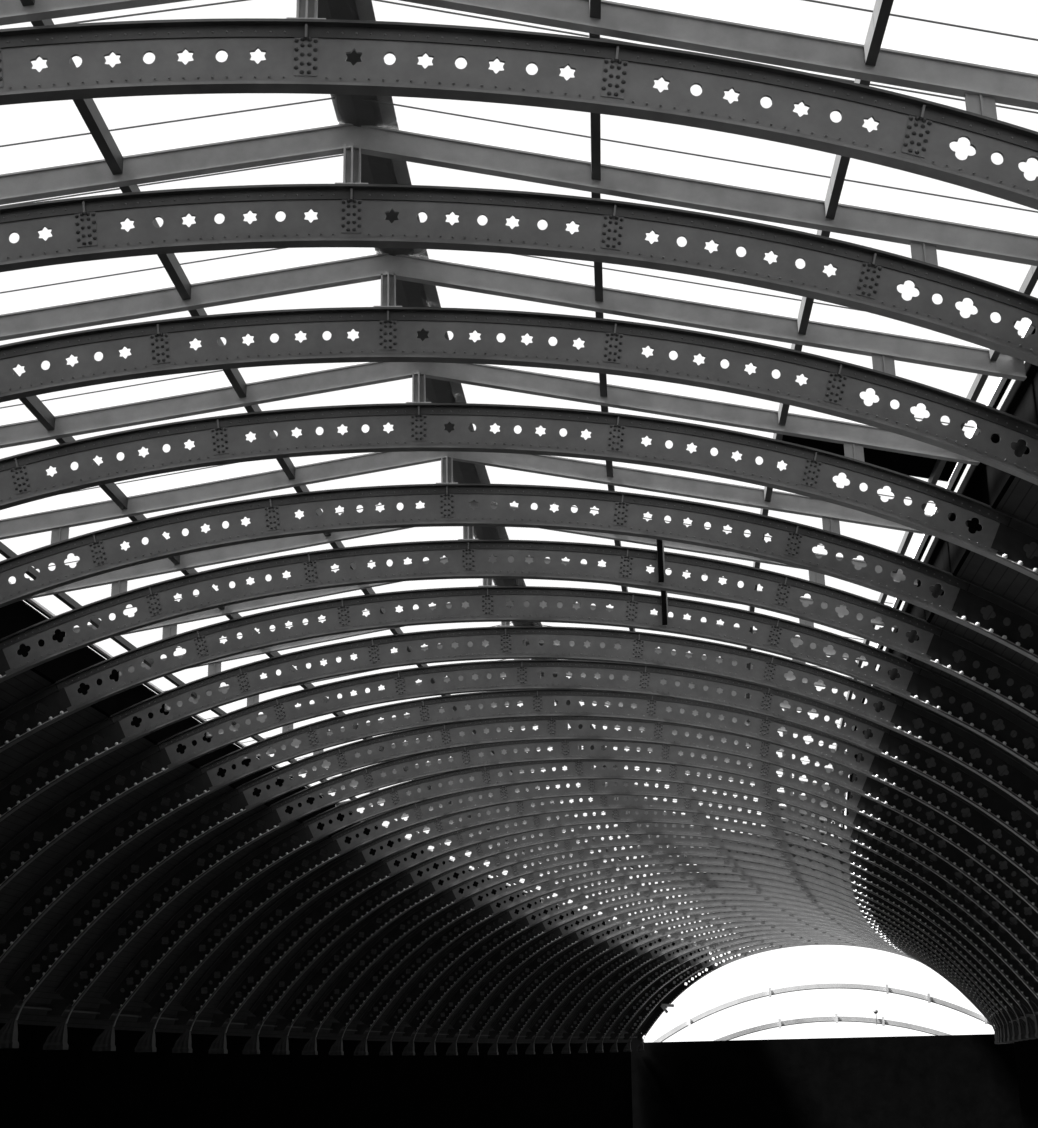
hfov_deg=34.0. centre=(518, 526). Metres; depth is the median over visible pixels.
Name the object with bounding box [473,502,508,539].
board
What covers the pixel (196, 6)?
bar
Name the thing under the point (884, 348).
rafter
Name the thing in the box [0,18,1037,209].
rib
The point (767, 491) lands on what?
purlin
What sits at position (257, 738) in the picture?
purlin
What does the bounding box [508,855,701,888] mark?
rafter
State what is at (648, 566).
window
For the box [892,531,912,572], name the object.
purlin
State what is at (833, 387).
rib
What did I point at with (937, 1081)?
wall
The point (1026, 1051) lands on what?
wall
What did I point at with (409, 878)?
rib
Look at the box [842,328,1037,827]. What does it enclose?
trim
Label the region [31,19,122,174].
purlin
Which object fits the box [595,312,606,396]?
purlin
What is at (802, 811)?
rafter
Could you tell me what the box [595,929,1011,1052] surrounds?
rib
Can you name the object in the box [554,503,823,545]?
window
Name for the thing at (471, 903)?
rib
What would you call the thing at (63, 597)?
purlin
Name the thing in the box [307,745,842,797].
rafter
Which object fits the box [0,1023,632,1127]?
wall
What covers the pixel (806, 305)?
purlin
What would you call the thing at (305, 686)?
purlin
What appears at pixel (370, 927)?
rib
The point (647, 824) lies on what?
rafter
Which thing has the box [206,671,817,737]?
rafter
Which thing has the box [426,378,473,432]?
board
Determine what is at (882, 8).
purlin
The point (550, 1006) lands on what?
rib
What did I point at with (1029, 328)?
trim
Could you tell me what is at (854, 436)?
rafter
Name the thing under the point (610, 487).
purlin
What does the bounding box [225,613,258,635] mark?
purlin
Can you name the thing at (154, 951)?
rib
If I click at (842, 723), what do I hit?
purlin
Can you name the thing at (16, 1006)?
trim
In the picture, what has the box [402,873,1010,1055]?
rib
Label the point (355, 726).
purlin
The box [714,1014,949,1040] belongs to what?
rail
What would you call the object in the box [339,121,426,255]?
board
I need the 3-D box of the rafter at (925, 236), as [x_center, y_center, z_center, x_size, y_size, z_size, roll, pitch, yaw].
[-1.778,-3.275,16.902,14.916,1.644,0.145,0,-18,-3]
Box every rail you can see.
[654,983,991,1041]
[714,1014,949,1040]
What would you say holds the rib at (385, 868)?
attached to the ceiling at (12, 690)
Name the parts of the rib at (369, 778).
web panel, web panel, web panel, splice plate, web panel, splice plate, web panel, splice plate, web panel, splice plate, web panel, splice plate, web panel, splice plate, web panel, splice plate, web panel, web panel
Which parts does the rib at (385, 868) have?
web panel, web panel, web panel, splice plate, web panel, splice plate, web panel, splice plate, web panel, splice plate, web panel, splice plate, web panel, splice plate, web panel, splice plate, web panel, web panel, web panel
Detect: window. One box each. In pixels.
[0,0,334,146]
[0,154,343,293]
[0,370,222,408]
[48,505,380,566]
[64,463,233,493]
[126,562,371,608]
[177,610,369,647]
[362,0,1037,212]
[469,430,934,503]
[515,254,1022,336]
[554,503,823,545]
[648,566,893,603]
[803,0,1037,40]
[914,417,974,427]
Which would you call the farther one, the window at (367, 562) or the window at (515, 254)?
the window at (367, 562)
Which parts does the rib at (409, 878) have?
web panel, web panel, web panel, splice plate, web panel, splice plate, web panel, splice plate, web panel, splice plate, web panel, splice plate, web panel, web panel, splice plate, web panel, web panel, web panel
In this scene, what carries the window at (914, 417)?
attached to the trim at (984, 483)
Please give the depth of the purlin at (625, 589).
31.32 m
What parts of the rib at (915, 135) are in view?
splice plate, web panel, splice plate, web panel, splice plate, web panel, splice plate, web panel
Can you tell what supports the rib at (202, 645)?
attached to the ceiling at (12, 690)
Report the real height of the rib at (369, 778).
7.951 m
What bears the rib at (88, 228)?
attached to the ceiling at (12, 690)
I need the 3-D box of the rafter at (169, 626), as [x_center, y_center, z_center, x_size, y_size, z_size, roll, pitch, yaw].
[-0.681,1.200,30.676,14.916,1.644,0.145,-1,-18,0]
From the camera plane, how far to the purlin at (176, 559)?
27.01 m
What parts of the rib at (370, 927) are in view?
web panel, web panel, web panel, splice plate, web panel, splice plate, web panel, splice plate, web panel, web panel, web panel, web panel, web panel, web panel, web panel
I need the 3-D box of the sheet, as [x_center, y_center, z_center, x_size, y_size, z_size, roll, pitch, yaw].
[4.783,-1.062,23.198,2.488,0.421,1.580,0,-18,0]
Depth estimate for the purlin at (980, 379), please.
20.48 m
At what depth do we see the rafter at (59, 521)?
25.38 m
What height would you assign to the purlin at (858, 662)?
0.148 m
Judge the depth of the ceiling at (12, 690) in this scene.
46.04 m
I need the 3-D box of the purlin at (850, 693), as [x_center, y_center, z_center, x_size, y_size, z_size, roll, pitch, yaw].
[7.225,3.681,37.151,0.074,0.150,2.782,-3,-18,7]
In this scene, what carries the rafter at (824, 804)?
on the rib at (288, 903)
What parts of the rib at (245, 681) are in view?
web panel, splice plate, web panel, splice plate, web panel, splice plate, web panel, splice plate, web panel, splice plate, web panel, splice plate, web panel, splice plate, web panel, web panel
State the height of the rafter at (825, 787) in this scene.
1.644 m
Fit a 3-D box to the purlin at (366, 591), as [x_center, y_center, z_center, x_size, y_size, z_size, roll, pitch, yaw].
[-2.728,1.390,32.152,0.094,0.208,2.857,-2,-18,6]
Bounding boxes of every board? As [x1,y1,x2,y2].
[318,0,396,126]
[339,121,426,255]
[376,250,448,340]
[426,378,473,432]
[453,460,489,500]
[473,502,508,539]
[492,579,525,585]
[513,622,541,625]
[555,700,580,705]
[570,724,593,728]
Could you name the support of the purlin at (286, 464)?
attached to the rafter at (854, 436)
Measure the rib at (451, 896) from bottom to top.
7.951 m
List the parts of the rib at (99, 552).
web panel, splice plate, web panel, splice plate, web panel, splice plate, web panel, splice plate, web panel, splice plate, web panel, splice plate, web panel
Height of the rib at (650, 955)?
7.566 m
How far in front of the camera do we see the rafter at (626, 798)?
58.63 m
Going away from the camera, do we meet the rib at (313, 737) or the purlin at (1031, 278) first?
the purlin at (1031, 278)
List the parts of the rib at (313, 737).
web panel, web panel, web panel, splice plate, web panel, splice plate, web panel, splice plate, web panel, splice plate, web panel, splice plate, web panel, splice plate, web panel, splice plate, web panel, web panel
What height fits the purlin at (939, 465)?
0.143 m
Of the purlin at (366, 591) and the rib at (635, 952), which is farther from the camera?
the rib at (635, 952)
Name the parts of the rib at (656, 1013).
web panel, web panel, web panel, web panel, web panel, web panel, web panel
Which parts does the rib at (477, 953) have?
web panel, web panel, web panel, splice plate, web panel, web panel, web panel, web panel, web panel, web panel, web panel, web panel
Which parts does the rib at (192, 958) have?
web panel, web panel, web panel, splice plate, web panel, splice plate, web panel, splice plate, web panel, splice plate, web panel, splice plate, web panel, splice plate, web panel, splice plate, web panel, web panel, web panel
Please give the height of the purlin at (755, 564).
0.203 m
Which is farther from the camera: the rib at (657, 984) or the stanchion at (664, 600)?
the rib at (657, 984)
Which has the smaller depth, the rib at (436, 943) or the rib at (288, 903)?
the rib at (288, 903)
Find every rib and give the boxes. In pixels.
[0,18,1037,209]
[0,184,1037,365]
[0,307,1037,484]
[0,403,1037,580]
[0,483,1037,662]
[0,540,1037,720]
[0,586,1037,770]
[0,626,1037,821]
[0,659,1037,889]
[0,690,1037,961]
[0,717,1037,1048]
[43,740,1037,1049]
[92,760,1037,1050]
[135,779,1037,1051]
[172,794,1037,1052]
[208,809,1037,1053]
[242,822,1037,1053]
[273,827,1035,1054]
[302,838,1028,1054]
[329,848,1022,1054]
[354,856,1017,1054]
[379,865,1010,1055]
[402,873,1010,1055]
[424,880,1006,1055]
[446,887,1004,1054]
[467,894,1005,1054]
[487,900,999,1054]
[507,906,982,1054]
[525,911,992,1053]
[543,916,1006,1053]
[561,921,1008,1053]
[578,925,1009,1052]
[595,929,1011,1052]
[609,935,1013,1051]
[623,940,913,1051]
[636,942,910,1050]
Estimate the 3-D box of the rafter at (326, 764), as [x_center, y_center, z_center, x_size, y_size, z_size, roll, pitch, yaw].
[1.085,5.552,44.228,14.916,1.644,0.145,-2,-18,2]
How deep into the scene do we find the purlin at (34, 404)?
21.65 m
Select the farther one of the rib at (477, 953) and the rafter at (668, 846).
the rib at (477, 953)
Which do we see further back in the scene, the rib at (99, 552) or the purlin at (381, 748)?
the purlin at (381, 748)
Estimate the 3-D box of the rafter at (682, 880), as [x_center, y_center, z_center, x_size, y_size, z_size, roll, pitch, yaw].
[9.279,17.631,82.719,14.916,1.644,0.146,-4,-19,8]
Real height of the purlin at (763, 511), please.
0.201 m
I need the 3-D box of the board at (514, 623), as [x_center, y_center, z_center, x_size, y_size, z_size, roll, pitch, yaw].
[0.034,1.661,35.029,0.591,0.234,2.840,-2,-18,6]
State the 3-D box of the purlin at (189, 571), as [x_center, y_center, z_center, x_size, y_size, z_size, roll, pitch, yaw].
[-5.475,0.976,29.284,0.087,0.204,2.790,-2,-18,5]
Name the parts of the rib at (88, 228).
web panel, splice plate, web panel, splice plate, web panel, splice plate, web panel, splice plate, web panel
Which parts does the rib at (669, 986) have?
web panel, web panel, web panel, web panel, web panel, web panel, web panel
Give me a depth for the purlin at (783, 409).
21.97 m
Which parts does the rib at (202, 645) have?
web panel, splice plate, web panel, splice plate, web panel, splice plate, web panel, splice plate, web panel, splice plate, web panel, splice plate, web panel, splice plate, web panel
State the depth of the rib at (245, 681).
33.11 m
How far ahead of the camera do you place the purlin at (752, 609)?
31.36 m
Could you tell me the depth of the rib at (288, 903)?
52.20 m
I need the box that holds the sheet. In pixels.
[782,435,957,481]
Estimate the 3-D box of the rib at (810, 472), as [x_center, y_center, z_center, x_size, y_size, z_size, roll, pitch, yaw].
[-1.223,2.053,21.184,26.465,7.951,0.462,-1,-18,-2]
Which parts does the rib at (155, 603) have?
splice plate, web panel, splice plate, web panel, splice plate, web panel, splice plate, web panel, splice plate, web panel, splice plate, web panel, splice plate, web panel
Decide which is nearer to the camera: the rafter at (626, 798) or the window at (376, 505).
the window at (376, 505)
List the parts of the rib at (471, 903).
web panel, web panel, web panel, splice plate, web panel, splice plate, web panel, web panel, web panel, web panel, web panel, web panel, web panel, web panel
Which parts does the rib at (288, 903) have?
web panel, web panel, web panel, splice plate, web panel, splice plate, web panel, splice plate, web panel, splice plate, web panel, splice plate, web panel, splice plate, web panel, splice plate, web panel, web panel, web panel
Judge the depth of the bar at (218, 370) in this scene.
21.76 m
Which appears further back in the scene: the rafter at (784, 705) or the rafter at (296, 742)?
the rafter at (296, 742)
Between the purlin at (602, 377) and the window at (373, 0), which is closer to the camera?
the window at (373, 0)
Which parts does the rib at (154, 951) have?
web panel, web panel, web panel, splice plate, web panel, splice plate, web panel, splice plate, web panel, splice plate, web panel, splice plate, web panel, splice plate, web panel, splice plate, web panel, web panel, web panel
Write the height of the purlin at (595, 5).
0.194 m
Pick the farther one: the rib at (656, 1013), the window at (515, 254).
the rib at (656, 1013)
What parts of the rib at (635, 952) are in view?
web panel, web panel, web panel, web panel, web panel, web panel, web panel, web panel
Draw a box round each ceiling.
[0,669,706,1042]
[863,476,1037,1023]
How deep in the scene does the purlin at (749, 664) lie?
35.47 m
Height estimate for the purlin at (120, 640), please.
0.148 m
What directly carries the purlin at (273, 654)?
attached to the rafter at (789, 676)
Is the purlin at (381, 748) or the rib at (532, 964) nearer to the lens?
the purlin at (381, 748)
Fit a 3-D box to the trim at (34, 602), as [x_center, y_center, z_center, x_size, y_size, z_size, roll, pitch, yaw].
[2.172,7.681,50.847,23.065,1.729,150.525,0,-18,0]
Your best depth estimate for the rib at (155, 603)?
27.78 m
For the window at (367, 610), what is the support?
attached to the trim at (17, 616)
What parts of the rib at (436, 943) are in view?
web panel, web panel, web panel, splice plate, web panel, web panel, web panel, web panel, web panel, web panel, web panel, web panel, web panel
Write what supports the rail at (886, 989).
attached to the rib at (656, 1013)
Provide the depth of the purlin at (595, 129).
16.41 m
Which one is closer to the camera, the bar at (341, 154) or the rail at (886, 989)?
the bar at (341, 154)
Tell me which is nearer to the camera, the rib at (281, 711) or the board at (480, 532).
the board at (480, 532)
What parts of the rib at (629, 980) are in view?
web panel, web panel, web panel, web panel, web panel, web panel, web panel, web panel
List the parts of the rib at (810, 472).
web panel, splice plate, web panel, splice plate, web panel, splice plate, web panel, splice plate, web panel, splice plate, web panel, splice plate, web panel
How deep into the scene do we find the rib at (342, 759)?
41.05 m
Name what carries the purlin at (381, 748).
attached to the rafter at (326, 764)
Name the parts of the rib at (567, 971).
web panel, web panel, web panel, web panel, web panel, web panel, web panel, web panel, web panel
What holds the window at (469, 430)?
attached to the trim at (984, 483)
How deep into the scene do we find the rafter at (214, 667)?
33.36 m
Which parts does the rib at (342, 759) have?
web panel, web panel, web panel, splice plate, web panel, splice plate, web panel, splice plate, web panel, splice plate, web panel, splice plate, web panel, splice plate, web panel, splice plate, web panel, web panel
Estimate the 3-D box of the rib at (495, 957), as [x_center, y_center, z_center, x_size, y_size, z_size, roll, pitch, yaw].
[8.595,20.095,78.250,26.393,7.566,0.463,-4,-19,8]
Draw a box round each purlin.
[0,541,38,579]
[14,371,54,430]
[20,0,34,5]
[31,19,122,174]
[54,593,100,627]
[55,436,127,509]
[111,636,153,666]
[119,185,190,299]
[128,514,179,564]
[164,674,196,697]
[181,568,224,609]
[189,308,246,397]
[211,707,235,724]
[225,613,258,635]
[245,404,294,479]
[251,735,269,747]
[266,652,296,671]
[294,485,330,536]
[300,683,328,702]
[330,541,355,569]
[332,711,357,728]
[361,588,384,613]
[363,737,383,751]
[390,628,411,651]
[417,664,434,683]
[589,0,600,18]
[589,33,600,179]
[591,192,602,301]
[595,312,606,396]
[601,406,612,476]
[608,485,614,490]
[614,540,620,545]
[621,586,627,591]
[746,647,750,669]
[749,606,754,633]
[753,562,759,590]
[760,509,768,539]
[764,433,782,501]
[778,344,802,424]
[797,230,829,334]
[824,79,869,218]
[839,718,844,728]
[846,691,852,700]
[852,661,862,679]
[863,625,875,644]
[864,0,893,65]
[878,593,886,603]
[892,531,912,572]
[921,459,946,509]
[961,374,988,428]
[989,265,1037,360]
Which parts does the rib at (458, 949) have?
web panel, web panel, web panel, splice plate, web panel, web panel, web panel, web panel, web panel, web panel, web panel, web panel, web panel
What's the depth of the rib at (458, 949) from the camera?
73.20 m
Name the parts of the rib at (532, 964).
web panel, web panel, web panel, splice plate, web panel, web panel, web panel, web panel, web panel, web panel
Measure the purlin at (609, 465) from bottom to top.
0.202 m
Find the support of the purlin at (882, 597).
attached to the rafter at (119, 579)
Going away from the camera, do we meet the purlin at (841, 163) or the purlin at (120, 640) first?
the purlin at (841, 163)
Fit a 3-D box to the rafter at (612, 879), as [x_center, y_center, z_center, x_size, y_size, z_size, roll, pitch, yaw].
[7.636,15.660,76.345,14.916,1.644,0.145,-3,-19,7]
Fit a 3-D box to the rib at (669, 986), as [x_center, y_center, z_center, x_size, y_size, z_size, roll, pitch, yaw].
[20.090,31.774,116.691,26.393,7.566,0.462,-5,-19,11]
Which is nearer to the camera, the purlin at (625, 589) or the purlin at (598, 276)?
the purlin at (598, 276)
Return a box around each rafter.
[0,0,1037,118]
[0,123,1037,265]
[0,253,1026,380]
[0,362,979,465]
[0,451,931,543]
[20,501,917,600]
[65,555,897,638]
[118,600,882,680]
[164,639,871,711]
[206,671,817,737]
[243,700,810,759]
[275,724,848,778]
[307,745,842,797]
[335,765,845,808]
[361,767,844,821]
[406,782,834,834]
[429,797,843,845]
[451,823,844,862]
[466,810,844,852]
[471,835,746,871]
[489,845,709,880]
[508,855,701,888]
[525,864,691,895]
[541,872,673,902]
[558,880,683,908]
[574,887,694,913]
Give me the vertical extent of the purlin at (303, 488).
0.204 m
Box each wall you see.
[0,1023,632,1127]
[631,1031,1021,1127]
[1014,1038,1037,1127]
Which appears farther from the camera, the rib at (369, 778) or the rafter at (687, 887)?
the rafter at (687, 887)
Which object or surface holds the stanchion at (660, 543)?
attached to the rib at (155, 603)
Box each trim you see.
[0,600,709,962]
[0,1004,624,1037]
[9,581,573,910]
[841,320,1033,826]
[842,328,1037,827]
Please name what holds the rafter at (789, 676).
on the rib at (281, 711)
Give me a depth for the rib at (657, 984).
115.10 m
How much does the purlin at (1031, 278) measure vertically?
0.138 m
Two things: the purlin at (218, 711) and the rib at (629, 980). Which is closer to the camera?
the purlin at (218, 711)
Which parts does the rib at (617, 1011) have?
web panel, web panel, web panel, web panel, web panel, web panel, web panel, web panel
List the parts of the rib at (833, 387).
web panel, splice plate, web panel, splice plate, web panel, splice plate, web panel, splice plate, web panel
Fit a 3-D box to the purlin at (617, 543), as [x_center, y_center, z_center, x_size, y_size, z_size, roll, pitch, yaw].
[1.737,0.455,29.449,0.094,0.204,2.724,-2,-18,5]
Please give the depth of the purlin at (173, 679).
34.67 m
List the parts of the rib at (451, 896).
web panel, web panel, web panel, splice plate, web panel, splice plate, web panel, splice plate, web panel, web panel, web panel, web panel, web panel, web panel, web panel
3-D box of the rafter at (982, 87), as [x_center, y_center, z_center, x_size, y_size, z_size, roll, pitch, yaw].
[-1.902,-4.130,14.288,14.916,1.644,0.145,0,-18,-3]
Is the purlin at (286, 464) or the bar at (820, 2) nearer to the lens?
the bar at (820, 2)
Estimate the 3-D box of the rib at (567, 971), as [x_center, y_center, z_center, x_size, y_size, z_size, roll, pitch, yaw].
[12.285,24.239,91.730,26.393,7.566,0.464,-4,-19,9]
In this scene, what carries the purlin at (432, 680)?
attached to the rafter at (784, 705)
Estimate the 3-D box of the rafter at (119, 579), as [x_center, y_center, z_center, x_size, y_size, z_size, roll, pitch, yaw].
[-0.949,0.341,28.020,14.916,1.644,0.145,-1,-18,-1]
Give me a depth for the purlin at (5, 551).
26.30 m
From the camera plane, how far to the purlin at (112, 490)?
24.61 m
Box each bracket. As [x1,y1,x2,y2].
[661,1004,673,1013]
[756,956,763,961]
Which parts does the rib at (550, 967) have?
web panel, web panel, web panel, web panel, web panel, web panel, web panel, web panel, web panel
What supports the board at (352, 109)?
on the window at (373, 0)
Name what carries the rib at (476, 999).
attached to the ceiling at (12, 690)
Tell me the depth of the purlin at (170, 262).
18.92 m
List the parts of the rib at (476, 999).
web panel, web panel, web panel, splice plate, web panel, web panel, web panel, web panel, web panel, web panel, web panel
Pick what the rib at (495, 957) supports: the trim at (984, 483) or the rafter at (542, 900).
the rafter at (542, 900)
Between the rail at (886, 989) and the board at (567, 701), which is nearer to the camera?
the board at (567, 701)
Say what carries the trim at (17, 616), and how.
attached to the ceiling at (12, 690)
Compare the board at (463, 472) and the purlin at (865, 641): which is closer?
the board at (463, 472)
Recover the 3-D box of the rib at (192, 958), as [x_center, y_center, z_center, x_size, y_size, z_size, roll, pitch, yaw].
[2.225,10.911,48.742,26.465,7.951,0.462,-2,-18,3]
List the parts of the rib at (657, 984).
web panel, web panel, web panel, web panel, web panel, web panel, web panel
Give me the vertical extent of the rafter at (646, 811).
1.644 m
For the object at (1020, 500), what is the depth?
28.08 m
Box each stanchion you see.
[656,539,664,581]
[661,590,667,624]
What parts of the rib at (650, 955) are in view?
web panel, web panel, web panel, web panel, web panel, web panel, web panel, web panel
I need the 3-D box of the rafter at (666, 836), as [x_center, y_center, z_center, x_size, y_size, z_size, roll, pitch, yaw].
[5.462,12.810,67.197,14.916,1.644,0.145,-3,-18,6]
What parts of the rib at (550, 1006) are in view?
web panel, web panel, web panel, web panel, web panel, web panel, web panel, web panel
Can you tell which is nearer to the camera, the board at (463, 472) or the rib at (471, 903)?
the board at (463, 472)
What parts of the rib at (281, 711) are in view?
web panel, web panel, splice plate, web panel, splice plate, web panel, splice plate, web panel, splice plate, web panel, splice plate, web panel, splice plate, web panel, splice plate, web panel, web panel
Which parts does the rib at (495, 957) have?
web panel, web panel, web panel, splice plate, web panel, web panel, web panel, web panel, web panel, web panel, web panel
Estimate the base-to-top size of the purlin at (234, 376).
0.201 m
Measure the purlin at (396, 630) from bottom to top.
0.209 m
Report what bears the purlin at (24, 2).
attached to the rafter at (982, 87)
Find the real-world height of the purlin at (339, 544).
0.206 m
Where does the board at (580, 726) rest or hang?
attached to the rafter at (326, 764)
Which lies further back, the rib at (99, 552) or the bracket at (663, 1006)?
the bracket at (663, 1006)
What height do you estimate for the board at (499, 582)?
0.233 m

